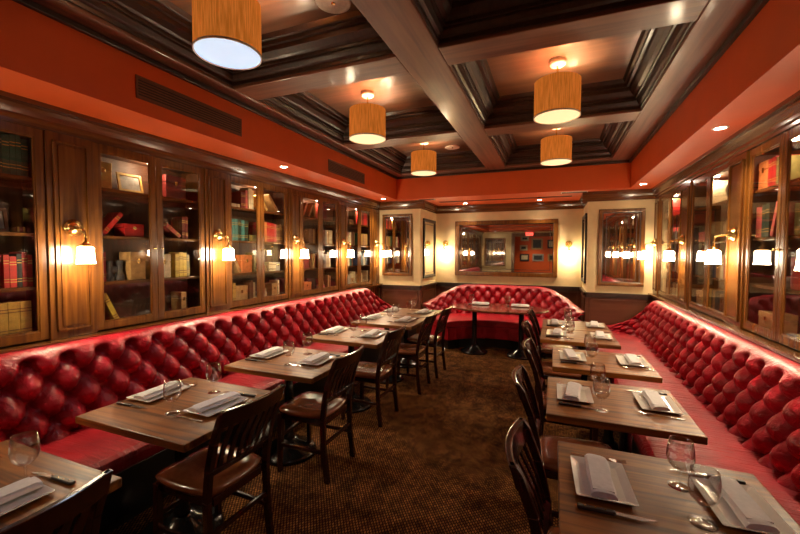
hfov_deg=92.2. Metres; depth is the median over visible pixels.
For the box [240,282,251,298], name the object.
book
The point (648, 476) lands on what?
dining table
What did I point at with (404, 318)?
napkin
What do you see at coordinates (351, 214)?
book
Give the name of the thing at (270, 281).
book
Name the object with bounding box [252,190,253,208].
book
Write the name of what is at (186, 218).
book
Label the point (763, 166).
book
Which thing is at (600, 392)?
wine glass
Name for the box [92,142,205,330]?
bookcase
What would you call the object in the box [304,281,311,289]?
wooden box
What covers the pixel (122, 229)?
storage box
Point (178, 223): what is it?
book
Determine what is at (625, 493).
plate
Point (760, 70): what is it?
soffit
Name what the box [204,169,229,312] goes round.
trim
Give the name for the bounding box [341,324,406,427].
dining chair
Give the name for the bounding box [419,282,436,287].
trim
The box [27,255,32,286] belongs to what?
book
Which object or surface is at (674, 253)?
book
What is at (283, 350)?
plate
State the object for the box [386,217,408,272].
mirror glass
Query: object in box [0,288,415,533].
banquette
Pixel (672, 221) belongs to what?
bookcase
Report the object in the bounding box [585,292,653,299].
trim
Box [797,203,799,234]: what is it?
book
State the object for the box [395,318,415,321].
plate
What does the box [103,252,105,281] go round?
book
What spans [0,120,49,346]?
bookcase
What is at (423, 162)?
pendant lamp
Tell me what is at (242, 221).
book
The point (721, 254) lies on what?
book
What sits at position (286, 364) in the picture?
wine glass
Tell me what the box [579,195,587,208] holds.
trim
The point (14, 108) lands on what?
trim
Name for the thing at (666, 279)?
book
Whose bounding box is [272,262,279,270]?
storage box
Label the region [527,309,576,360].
dining chair
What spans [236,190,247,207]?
book
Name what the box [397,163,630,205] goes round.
trim
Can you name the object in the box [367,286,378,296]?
trim
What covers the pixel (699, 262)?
book
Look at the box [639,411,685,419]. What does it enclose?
fork
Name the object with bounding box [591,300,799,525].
banquette
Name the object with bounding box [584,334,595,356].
wine glass
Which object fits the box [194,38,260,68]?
diffuser
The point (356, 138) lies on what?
diffuser
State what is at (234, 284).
book
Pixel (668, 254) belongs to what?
wall sconce
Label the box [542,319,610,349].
dining table
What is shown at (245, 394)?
steak knife
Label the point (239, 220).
book
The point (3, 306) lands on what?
book
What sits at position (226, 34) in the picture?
pendant lamp
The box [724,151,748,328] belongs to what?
trim
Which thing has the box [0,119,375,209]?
trim
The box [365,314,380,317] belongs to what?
napkin
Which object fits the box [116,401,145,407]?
steak knife
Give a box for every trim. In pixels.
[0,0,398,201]
[0,90,380,209]
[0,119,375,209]
[0,283,382,353]
[32,0,403,176]
[43,130,97,339]
[66,0,393,85]
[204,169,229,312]
[233,54,408,100]
[260,75,454,142]
[286,189,301,298]
[338,201,346,289]
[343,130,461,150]
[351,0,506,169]
[356,141,484,172]
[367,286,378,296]
[372,209,379,283]
[378,284,420,289]
[379,200,424,209]
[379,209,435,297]
[380,288,420,333]
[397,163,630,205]
[398,160,630,178]
[401,167,486,176]
[414,0,654,44]
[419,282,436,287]
[421,285,435,326]
[423,201,438,213]
[436,282,579,290]
[436,286,580,319]
[437,200,582,213]
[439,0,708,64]
[450,21,693,126]
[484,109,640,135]
[489,121,633,164]
[505,157,611,168]
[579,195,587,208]
[579,287,586,294]
[580,292,584,321]
[582,189,654,201]
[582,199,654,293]
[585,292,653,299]
[585,297,652,350]
[611,0,757,160]
[629,0,768,161]
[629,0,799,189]
[648,293,799,363]
[651,90,799,198]
[652,197,660,294]
[661,124,799,196]
[677,181,691,306]
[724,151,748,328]
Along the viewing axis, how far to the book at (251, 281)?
4.24 m
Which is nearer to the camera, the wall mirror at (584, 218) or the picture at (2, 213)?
the picture at (2, 213)
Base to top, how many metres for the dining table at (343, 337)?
0.750 m
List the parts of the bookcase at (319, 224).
door, shelf, shelf, shelf, door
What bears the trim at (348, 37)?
attached to the ceiling
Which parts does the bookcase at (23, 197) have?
shelf, shelf, shelf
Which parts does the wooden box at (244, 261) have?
lid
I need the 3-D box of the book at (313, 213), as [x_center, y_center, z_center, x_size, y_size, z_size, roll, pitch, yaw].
[-1.229,-0.779,5.342,0.124,0.208,0.029,1,2,22]
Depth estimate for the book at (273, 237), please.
4.53 m
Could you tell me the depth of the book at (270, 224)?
4.49 m
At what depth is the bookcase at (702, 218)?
3.87 m
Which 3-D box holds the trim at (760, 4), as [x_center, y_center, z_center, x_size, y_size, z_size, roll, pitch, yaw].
[1.792,-1.347,1.819,0.030,0.035,7.700,1,2,22]
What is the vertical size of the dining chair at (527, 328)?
0.885 m
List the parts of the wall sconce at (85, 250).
arm, lamp shade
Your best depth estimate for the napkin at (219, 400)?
2.08 m
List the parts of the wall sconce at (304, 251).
lamp shade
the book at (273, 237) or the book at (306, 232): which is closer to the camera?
the book at (273, 237)
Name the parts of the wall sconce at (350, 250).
lamp shade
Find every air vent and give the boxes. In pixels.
[135,74,241,136]
[328,159,364,183]
[440,196,570,202]
[561,191,587,193]
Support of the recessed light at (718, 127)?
in the soffit at (760, 70)
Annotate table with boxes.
[0,440,121,528]
[75,377,283,533]
[224,346,349,466]
[306,326,391,413]
[351,315,424,383]
[377,308,441,368]
[453,303,548,359]
[540,328,620,380]
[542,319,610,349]
[546,377,707,452]
[552,347,662,450]
[558,441,799,533]
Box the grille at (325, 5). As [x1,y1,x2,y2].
[319,0,346,11]
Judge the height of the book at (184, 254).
0.213 m
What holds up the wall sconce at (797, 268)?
attached to the wall
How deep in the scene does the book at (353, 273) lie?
6.43 m
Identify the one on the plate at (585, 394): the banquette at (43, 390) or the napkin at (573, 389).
the napkin at (573, 389)
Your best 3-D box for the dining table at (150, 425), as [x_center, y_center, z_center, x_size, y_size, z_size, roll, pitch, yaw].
[-1.186,1.139,2.166,0.780,0.750,0.680,1,2,22]
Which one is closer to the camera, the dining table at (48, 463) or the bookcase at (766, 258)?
the dining table at (48, 463)
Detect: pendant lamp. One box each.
[192,0,261,69]
[349,90,385,144]
[411,143,435,175]
[534,56,580,124]
[540,128,571,165]
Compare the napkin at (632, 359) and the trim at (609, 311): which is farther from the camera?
the trim at (609, 311)
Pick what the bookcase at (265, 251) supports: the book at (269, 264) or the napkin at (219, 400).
the book at (269, 264)
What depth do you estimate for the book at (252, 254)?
4.26 m
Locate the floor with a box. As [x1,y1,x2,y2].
[108,346,618,533]
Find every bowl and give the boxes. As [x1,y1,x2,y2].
[8,430,40,466]
[163,378,181,401]
[205,362,221,381]
[590,362,605,381]
[592,376,610,399]
[666,435,695,471]
[687,464,722,507]
[773,277,790,286]
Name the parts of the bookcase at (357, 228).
door, shelf, door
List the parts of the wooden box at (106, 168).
lid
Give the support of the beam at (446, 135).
attached to the ceiling
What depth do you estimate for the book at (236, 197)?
4.08 m
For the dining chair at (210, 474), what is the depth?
1.94 m
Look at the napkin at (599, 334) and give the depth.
3.83 m
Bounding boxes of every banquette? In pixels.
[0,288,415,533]
[423,284,583,358]
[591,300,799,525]
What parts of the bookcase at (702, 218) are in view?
door, shelf, shelf, shelf, door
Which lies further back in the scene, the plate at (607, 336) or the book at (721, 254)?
the plate at (607, 336)
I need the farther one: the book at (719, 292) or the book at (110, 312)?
the book at (719, 292)
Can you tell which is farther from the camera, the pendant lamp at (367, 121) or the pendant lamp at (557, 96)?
the pendant lamp at (367, 121)
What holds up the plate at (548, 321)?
on the dining table at (579, 325)
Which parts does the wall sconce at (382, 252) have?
lamp shade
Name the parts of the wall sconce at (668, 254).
lamp shade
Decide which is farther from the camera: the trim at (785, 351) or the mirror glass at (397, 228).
the mirror glass at (397, 228)
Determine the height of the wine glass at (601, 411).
0.172 m
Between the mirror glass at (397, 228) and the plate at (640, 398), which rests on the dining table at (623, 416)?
the plate at (640, 398)
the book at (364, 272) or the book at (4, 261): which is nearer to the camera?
the book at (4, 261)
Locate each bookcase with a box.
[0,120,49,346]
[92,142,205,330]
[228,175,287,307]
[301,192,337,295]
[347,203,371,287]
[658,187,680,301]
[688,162,728,320]
[742,125,799,350]
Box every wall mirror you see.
[382,214,411,275]
[423,218,435,278]
[455,219,557,277]
[581,213,586,282]
[597,208,645,286]
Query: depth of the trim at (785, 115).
2.91 m
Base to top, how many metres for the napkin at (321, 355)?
0.024 m
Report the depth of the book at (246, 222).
4.14 m
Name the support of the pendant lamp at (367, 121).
hanging from the ceiling
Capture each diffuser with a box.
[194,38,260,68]
[350,134,384,143]
[411,171,435,175]
[534,110,579,123]
[541,159,570,165]
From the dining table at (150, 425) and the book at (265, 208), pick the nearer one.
the dining table at (150, 425)
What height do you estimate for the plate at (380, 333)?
0.016 m
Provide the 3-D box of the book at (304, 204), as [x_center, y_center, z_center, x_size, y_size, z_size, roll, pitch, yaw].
[-1.324,-0.765,5.140,0.140,0.192,0.124,1,2,22]
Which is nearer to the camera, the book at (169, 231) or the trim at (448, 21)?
the trim at (448, 21)
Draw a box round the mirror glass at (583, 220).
[582,219,584,277]
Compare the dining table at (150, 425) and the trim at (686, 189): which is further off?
the trim at (686, 189)
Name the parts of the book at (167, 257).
lid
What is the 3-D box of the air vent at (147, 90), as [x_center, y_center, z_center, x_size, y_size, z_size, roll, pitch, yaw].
[-1.561,-1.205,2.952,0.008,0.150,0.920,1,2,22]
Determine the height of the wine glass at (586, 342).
0.172 m
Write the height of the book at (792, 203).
0.240 m
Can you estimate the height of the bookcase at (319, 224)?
1.348 m
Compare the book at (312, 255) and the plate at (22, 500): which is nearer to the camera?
the plate at (22, 500)
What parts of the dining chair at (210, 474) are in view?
leg, seat, seat frame, leg, leg, rail, crest rail, leg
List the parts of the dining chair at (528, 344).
crest rail, leg, leg, rail, seat, leg, leg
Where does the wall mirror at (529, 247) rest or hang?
attached to the wall
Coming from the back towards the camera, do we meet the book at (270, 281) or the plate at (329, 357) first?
the book at (270, 281)
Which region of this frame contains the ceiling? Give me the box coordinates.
[168,0,640,155]
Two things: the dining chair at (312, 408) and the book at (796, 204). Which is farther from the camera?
the dining chair at (312, 408)
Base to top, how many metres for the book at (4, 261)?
0.202 m
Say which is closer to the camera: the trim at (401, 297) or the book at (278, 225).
the book at (278, 225)
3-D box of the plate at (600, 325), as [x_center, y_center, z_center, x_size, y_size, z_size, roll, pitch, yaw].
[2.266,0.678,4.475,0.190,0.016,0.275,1,2,24]
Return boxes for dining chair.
[0,469,113,533]
[153,384,284,533]
[277,345,364,484]
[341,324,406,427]
[386,312,437,394]
[406,305,452,378]
[505,417,558,533]
[512,364,611,533]
[521,320,581,402]
[522,337,597,440]
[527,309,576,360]
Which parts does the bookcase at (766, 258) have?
door, shelf, shelf, shelf, door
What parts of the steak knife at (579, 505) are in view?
handle, blade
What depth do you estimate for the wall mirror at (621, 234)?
5.69 m
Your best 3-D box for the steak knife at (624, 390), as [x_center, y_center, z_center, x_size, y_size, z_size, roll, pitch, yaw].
[1.484,0.759,2.339,0.233,0.012,0.019,1,2,20]
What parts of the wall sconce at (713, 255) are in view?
lamp shade, arm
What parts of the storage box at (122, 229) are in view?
lid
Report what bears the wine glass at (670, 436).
on the dining table at (648, 476)
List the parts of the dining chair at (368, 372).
leg, leg, seat, seat frame, leg, rail, crest rail, leg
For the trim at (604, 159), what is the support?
attached to the ceiling
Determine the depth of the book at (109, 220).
2.91 m
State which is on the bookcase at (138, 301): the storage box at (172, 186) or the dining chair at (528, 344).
the storage box at (172, 186)
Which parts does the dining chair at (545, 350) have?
crest rail, leg, leg, seat frame, seat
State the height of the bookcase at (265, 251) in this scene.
1.348 m
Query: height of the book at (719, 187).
0.219 m
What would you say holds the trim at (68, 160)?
on the trim at (13, 348)
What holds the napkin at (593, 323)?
on the plate at (600, 325)
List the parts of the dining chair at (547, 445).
crest rail, leg, leg, rail, seat frame, seat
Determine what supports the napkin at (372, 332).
on the plate at (380, 333)
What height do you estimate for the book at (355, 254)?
0.211 m
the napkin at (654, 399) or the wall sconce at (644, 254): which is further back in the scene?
the wall sconce at (644, 254)
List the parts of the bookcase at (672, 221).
door, shelf, door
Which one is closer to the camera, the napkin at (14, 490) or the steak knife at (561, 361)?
the napkin at (14, 490)
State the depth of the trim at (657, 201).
5.38 m
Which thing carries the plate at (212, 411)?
on the dining table at (150, 425)
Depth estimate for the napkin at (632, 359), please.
2.93 m
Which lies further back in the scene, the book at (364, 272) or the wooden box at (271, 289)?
the book at (364, 272)
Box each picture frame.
[0,208,9,231]
[116,172,143,192]
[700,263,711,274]
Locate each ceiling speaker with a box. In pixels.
[315,0,350,13]
[445,145,459,149]
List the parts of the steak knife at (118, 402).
handle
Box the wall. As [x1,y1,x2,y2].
[436,209,583,286]
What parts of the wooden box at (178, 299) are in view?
lid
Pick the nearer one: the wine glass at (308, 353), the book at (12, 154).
the book at (12, 154)
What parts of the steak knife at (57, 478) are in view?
blade, handle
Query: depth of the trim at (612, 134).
5.31 m
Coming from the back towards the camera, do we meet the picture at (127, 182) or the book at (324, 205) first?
the book at (324, 205)
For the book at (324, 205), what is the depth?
5.55 m
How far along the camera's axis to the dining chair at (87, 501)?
1.15 m
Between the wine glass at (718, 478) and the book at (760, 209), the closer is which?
the wine glass at (718, 478)
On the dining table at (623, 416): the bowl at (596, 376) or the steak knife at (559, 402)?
the steak knife at (559, 402)
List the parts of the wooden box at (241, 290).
lid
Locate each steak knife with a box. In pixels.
[31,472,75,484]
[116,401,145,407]
[240,392,255,396]
[245,358,269,361]
[558,401,603,409]
[561,361,590,364]
[577,503,657,521]
[624,390,666,394]
[670,469,745,484]
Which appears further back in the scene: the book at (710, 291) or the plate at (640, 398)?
the book at (710, 291)
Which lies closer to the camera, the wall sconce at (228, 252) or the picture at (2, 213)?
the picture at (2, 213)
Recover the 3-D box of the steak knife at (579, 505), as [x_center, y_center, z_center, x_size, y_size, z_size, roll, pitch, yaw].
[0.701,0.798,1.247,0.233,0.012,0.019,1,2,21]
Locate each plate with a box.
[0,478,54,515]
[126,385,190,401]
[183,393,247,416]
[249,349,288,358]
[297,354,334,365]
[321,327,348,333]
[360,331,385,337]
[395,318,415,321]
[546,329,565,335]
[547,320,564,324]
[557,383,593,402]
[559,350,586,360]
[570,455,638,506]
[586,322,604,327]
[590,332,612,339]
[615,355,648,366]
[632,392,683,413]
[690,476,795,533]
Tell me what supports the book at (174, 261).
on the bookcase at (138, 301)
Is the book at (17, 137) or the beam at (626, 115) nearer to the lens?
the book at (17, 137)
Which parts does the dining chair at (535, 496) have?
crest rail, leg, leg, rail, seat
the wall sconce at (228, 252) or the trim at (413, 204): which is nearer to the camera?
the wall sconce at (228, 252)
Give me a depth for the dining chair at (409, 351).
4.43 m
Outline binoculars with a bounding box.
[106,261,124,280]
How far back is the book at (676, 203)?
4.88 m
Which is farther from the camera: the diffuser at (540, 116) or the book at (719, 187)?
the book at (719, 187)
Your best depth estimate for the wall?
7.17 m
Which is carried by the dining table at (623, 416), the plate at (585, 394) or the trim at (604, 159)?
the plate at (585, 394)
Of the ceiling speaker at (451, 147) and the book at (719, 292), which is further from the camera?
the ceiling speaker at (451, 147)
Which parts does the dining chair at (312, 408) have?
leg, leg, seat, seat frame, leg, rail, crest rail, leg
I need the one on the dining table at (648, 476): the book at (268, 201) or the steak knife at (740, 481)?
the steak knife at (740, 481)
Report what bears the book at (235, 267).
on the bookcase at (265, 251)
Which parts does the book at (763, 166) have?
lid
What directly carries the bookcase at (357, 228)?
on the trim at (13, 348)
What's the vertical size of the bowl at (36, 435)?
0.112 m
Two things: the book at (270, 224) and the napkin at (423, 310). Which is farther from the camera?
the napkin at (423, 310)
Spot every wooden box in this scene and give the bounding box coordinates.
[101,161,111,188]
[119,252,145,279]
[171,291,185,309]
[234,255,251,272]
[236,285,247,300]
[265,283,276,295]
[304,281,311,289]
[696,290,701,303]
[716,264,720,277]
[719,294,723,311]
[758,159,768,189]
[758,310,797,334]
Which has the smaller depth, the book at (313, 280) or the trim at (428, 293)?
the book at (313, 280)
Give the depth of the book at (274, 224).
4.57 m
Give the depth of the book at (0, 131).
2.30 m
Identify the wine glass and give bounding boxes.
[8,430,40,482]
[163,378,181,415]
[205,362,221,393]
[283,341,294,365]
[302,333,312,354]
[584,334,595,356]
[585,342,597,366]
[590,362,605,393]
[592,376,610,412]
[666,435,695,491]
[687,464,722,531]
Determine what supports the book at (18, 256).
on the bookcase at (23, 197)
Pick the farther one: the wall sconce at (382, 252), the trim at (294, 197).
the wall sconce at (382, 252)
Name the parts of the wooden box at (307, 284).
lid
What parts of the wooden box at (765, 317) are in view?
lid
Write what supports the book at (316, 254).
on the bookcase at (319, 224)
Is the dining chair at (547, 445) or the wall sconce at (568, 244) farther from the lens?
the wall sconce at (568, 244)
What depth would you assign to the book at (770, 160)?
2.69 m
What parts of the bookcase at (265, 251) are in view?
door, shelf, shelf, shelf, door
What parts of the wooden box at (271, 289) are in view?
lid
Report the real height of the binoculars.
0.150 m
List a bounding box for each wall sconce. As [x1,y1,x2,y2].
[63,219,95,263]
[214,229,234,259]
[293,235,308,257]
[342,238,353,256]
[375,240,385,256]
[441,240,447,254]
[565,241,571,256]
[640,238,655,258]
[663,234,683,260]
[705,227,735,263]
[795,248,799,270]
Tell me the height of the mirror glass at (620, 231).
1.040 m
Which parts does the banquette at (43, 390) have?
backrest, seat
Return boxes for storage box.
[113,223,143,236]
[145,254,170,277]
[162,174,185,198]
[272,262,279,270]
[698,232,704,241]
[790,257,799,289]
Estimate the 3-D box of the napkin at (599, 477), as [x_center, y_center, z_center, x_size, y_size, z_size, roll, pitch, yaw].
[0.741,0.770,1.429,0.086,0.024,0.265,1,2,21]
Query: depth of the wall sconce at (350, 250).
5.86 m
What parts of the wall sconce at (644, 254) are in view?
lamp shade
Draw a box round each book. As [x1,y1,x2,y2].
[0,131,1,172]
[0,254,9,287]
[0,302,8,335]
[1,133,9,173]
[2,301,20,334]
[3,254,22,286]
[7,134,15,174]
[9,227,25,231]
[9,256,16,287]
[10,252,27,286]
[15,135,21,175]
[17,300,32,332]
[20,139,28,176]
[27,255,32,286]
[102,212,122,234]
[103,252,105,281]
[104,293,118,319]
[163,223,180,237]
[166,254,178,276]
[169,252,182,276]
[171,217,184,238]
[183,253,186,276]
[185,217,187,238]
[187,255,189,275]
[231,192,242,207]
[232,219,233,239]
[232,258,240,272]
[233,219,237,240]
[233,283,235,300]
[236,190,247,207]
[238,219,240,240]
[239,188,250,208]
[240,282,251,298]
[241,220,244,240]
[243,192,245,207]
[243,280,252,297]
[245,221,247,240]
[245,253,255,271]
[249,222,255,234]
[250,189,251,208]
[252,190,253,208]
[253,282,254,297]
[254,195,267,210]
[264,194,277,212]
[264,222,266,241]
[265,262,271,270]
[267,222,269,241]
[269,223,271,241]
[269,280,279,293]
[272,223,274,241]
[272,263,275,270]
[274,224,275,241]
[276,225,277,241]
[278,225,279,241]
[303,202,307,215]
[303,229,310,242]
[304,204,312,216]
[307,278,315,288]
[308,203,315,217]
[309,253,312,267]
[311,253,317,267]
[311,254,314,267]
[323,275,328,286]
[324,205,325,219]
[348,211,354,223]
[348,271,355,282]
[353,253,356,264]
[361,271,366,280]
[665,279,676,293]
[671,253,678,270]
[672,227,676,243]
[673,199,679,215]
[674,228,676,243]
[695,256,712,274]
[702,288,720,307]
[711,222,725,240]
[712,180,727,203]
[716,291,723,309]
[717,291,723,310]
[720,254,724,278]
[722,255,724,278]
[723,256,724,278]
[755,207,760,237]
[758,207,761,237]
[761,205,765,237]
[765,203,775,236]
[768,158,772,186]
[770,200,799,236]
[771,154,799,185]
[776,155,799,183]
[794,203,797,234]
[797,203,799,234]
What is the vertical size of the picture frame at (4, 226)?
0.148 m
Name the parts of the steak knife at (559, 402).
handle, blade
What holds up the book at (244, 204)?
on the bookcase at (265, 251)
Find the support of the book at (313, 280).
in the bookcase at (319, 224)
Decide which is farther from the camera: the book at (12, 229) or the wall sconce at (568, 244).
the wall sconce at (568, 244)
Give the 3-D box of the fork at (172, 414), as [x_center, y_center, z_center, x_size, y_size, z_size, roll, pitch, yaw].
[-1.083,0.766,1.955,0.205,0.005,0.025,1,2,20]
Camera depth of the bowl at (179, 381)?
2.02 m
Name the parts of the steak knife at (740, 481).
blade, handle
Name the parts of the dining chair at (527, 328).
crest rail, leg, leg, seat frame, seat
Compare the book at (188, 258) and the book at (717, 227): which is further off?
the book at (717, 227)
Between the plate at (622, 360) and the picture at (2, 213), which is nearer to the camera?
the picture at (2, 213)
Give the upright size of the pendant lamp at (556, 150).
0.452 m
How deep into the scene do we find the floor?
2.83 m
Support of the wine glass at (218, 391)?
on the dining table at (150, 425)
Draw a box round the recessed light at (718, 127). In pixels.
[711,126,729,130]
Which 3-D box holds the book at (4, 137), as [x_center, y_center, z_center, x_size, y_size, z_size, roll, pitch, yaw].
[-2.440,-0.682,2.344,0.148,0.235,0.034,1,2,22]
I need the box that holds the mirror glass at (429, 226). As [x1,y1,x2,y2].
[425,222,433,274]
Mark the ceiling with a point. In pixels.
(606, 58)
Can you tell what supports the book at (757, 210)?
on the bookcase at (766, 258)
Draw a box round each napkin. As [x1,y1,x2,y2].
[0,476,42,504]
[133,381,182,399]
[188,392,240,412]
[254,346,282,356]
[302,352,329,363]
[326,326,343,332]
[364,329,379,335]
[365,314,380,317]
[398,316,410,320]
[417,309,428,312]
[472,302,488,303]
[511,304,528,305]
[551,319,558,323]
[552,328,561,334]
[563,349,578,359]
[564,382,581,400]
[584,454,617,500]
[590,321,597,326]
[595,331,604,337]
[624,354,642,365]
[642,390,669,411]
[709,476,779,533]
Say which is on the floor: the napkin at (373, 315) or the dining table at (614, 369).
the dining table at (614, 369)
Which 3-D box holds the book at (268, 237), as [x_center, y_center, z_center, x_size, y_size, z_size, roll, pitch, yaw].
[-1.582,-0.405,4.478,0.127,0.223,0.041,1,2,22]
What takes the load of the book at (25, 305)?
in the bookcase at (23, 197)
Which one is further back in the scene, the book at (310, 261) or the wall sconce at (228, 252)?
the book at (310, 261)
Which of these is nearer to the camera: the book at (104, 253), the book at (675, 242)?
the book at (104, 253)
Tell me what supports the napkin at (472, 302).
on the plate
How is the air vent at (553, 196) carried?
attached to the wall
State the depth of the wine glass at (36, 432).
1.42 m
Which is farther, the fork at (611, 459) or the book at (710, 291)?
the book at (710, 291)
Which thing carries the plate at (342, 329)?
on the dining table at (343, 337)
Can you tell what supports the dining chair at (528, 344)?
on the floor
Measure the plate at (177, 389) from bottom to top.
0.016 m
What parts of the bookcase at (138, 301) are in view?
door, shelf, shelf, shelf, door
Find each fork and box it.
[170,414,202,421]
[570,452,626,463]
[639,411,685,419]
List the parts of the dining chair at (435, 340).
leg, seat, seat frame, leg, leg, crest rail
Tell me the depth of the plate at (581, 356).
3.12 m
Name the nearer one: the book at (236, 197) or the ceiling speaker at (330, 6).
the ceiling speaker at (330, 6)
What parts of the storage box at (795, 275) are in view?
lid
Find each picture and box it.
[0,211,4,228]
[120,175,140,190]
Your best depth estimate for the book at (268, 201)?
4.54 m
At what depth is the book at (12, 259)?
2.36 m
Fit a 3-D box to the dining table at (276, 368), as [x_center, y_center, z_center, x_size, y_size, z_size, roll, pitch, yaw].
[-0.831,1.106,3.052,0.780,0.750,0.670,1,2,22]
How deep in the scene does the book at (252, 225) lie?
4.35 m
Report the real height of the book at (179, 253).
0.218 m
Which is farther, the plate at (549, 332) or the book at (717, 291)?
the plate at (549, 332)
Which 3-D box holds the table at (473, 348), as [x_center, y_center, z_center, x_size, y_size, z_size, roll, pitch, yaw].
[1.521,1.001,5.981,1.512,0.750,0.992,1,2,22]
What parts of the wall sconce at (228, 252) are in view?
lamp shade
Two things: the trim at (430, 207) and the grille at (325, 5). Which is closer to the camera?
the grille at (325, 5)
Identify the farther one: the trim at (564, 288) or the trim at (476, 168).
the trim at (564, 288)
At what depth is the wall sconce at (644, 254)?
5.46 m
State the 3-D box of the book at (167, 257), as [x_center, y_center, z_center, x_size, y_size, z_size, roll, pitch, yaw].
[-2.068,-0.009,3.296,0.138,0.200,0.134,1,2,22]
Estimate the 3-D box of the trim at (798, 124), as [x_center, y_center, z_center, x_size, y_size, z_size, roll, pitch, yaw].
[2.098,-0.883,1.240,0.255,0.145,9.120,1,2,22]
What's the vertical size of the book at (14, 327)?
0.229 m
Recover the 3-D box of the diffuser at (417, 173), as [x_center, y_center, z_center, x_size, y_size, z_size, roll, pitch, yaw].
[0.329,-1.311,5.370,0.342,0.010,0.342,1,2,22]
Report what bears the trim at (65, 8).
attached to the ceiling
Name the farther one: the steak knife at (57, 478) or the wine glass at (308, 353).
the wine glass at (308, 353)
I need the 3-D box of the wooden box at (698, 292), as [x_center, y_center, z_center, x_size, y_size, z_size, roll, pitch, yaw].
[3.143,0.324,3.951,0.138,0.160,0.164,1,2,22]
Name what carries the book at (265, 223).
on the bookcase at (265, 251)
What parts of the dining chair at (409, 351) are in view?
leg, leg, seat, seat frame, leg, leg, crest rail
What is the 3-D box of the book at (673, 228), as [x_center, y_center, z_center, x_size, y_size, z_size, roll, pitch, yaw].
[3.535,-0.400,4.886,0.143,0.218,0.023,1,2,22]
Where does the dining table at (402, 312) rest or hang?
on the floor
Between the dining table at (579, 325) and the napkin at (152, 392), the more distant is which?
the dining table at (579, 325)
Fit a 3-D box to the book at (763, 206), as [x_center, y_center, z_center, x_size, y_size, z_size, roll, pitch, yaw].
[2.674,-0.328,2.735,0.147,0.232,0.051,1,2,22]
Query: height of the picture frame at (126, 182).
0.148 m
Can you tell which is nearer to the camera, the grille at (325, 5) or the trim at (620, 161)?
the grille at (325, 5)
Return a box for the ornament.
[723,220,726,233]
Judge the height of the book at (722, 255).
0.208 m
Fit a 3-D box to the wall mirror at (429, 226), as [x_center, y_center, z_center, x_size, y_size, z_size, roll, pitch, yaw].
[0.565,-0.350,7.338,0.030,1.100,0.740,1,2,22]
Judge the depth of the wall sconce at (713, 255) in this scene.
3.09 m
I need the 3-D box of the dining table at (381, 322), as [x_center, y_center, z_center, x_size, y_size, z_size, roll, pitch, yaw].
[-0.112,1.039,4.847,0.780,0.750,0.660,1,2,22]
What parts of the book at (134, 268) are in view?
lid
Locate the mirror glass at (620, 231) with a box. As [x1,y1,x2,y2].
[602,213,639,281]
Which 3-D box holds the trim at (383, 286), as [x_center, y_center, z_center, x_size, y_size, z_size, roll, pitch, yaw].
[-0.005,0.368,7.019,0.835,0.075,0.045,1,2,22]
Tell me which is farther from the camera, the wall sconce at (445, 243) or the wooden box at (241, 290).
the wall sconce at (445, 243)
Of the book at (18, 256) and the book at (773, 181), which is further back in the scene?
the book at (773, 181)
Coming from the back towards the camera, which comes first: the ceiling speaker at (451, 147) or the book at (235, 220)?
the ceiling speaker at (451, 147)
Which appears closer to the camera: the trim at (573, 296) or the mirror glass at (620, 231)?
the mirror glass at (620, 231)
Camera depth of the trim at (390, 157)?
6.00 m
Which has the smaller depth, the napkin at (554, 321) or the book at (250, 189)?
the book at (250, 189)
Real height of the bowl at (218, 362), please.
0.112 m
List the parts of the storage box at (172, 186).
lid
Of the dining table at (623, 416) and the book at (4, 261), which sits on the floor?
the dining table at (623, 416)
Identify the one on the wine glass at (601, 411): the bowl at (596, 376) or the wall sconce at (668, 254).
the bowl at (596, 376)
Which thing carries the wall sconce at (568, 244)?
attached to the wall
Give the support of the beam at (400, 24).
attached to the ceiling
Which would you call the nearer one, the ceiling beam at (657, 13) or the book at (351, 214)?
the ceiling beam at (657, 13)
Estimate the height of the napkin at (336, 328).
0.024 m
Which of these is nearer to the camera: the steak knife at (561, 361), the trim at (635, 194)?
the steak knife at (561, 361)
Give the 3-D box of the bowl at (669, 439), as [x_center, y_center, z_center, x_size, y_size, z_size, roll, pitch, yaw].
[1.021,0.684,1.400,0.088,0.112,0.088,0,2,5]
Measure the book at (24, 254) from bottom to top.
0.217 m
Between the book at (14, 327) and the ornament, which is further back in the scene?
the ornament
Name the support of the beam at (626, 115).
attached to the ceiling
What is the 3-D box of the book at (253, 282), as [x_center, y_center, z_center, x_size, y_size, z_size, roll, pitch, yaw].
[-1.673,0.272,4.288,0.130,0.204,0.029,1,2,22]
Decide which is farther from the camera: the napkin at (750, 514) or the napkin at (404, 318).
the napkin at (404, 318)
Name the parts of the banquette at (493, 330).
seat, seat, backrest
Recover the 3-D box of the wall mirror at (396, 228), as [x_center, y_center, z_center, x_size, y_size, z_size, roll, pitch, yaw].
[-0.054,-0.400,7.015,0.580,1.120,0.035,1,2,22]
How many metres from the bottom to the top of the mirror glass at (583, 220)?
1.010 m
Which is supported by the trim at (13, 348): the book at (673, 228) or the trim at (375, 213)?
the trim at (375, 213)
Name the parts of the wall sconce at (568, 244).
lamp shade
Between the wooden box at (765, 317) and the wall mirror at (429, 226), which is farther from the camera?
the wall mirror at (429, 226)
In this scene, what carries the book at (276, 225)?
on the bookcase at (265, 251)
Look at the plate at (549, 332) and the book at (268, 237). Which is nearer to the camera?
the plate at (549, 332)
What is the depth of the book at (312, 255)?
5.32 m
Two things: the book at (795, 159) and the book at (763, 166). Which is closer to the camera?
the book at (795, 159)

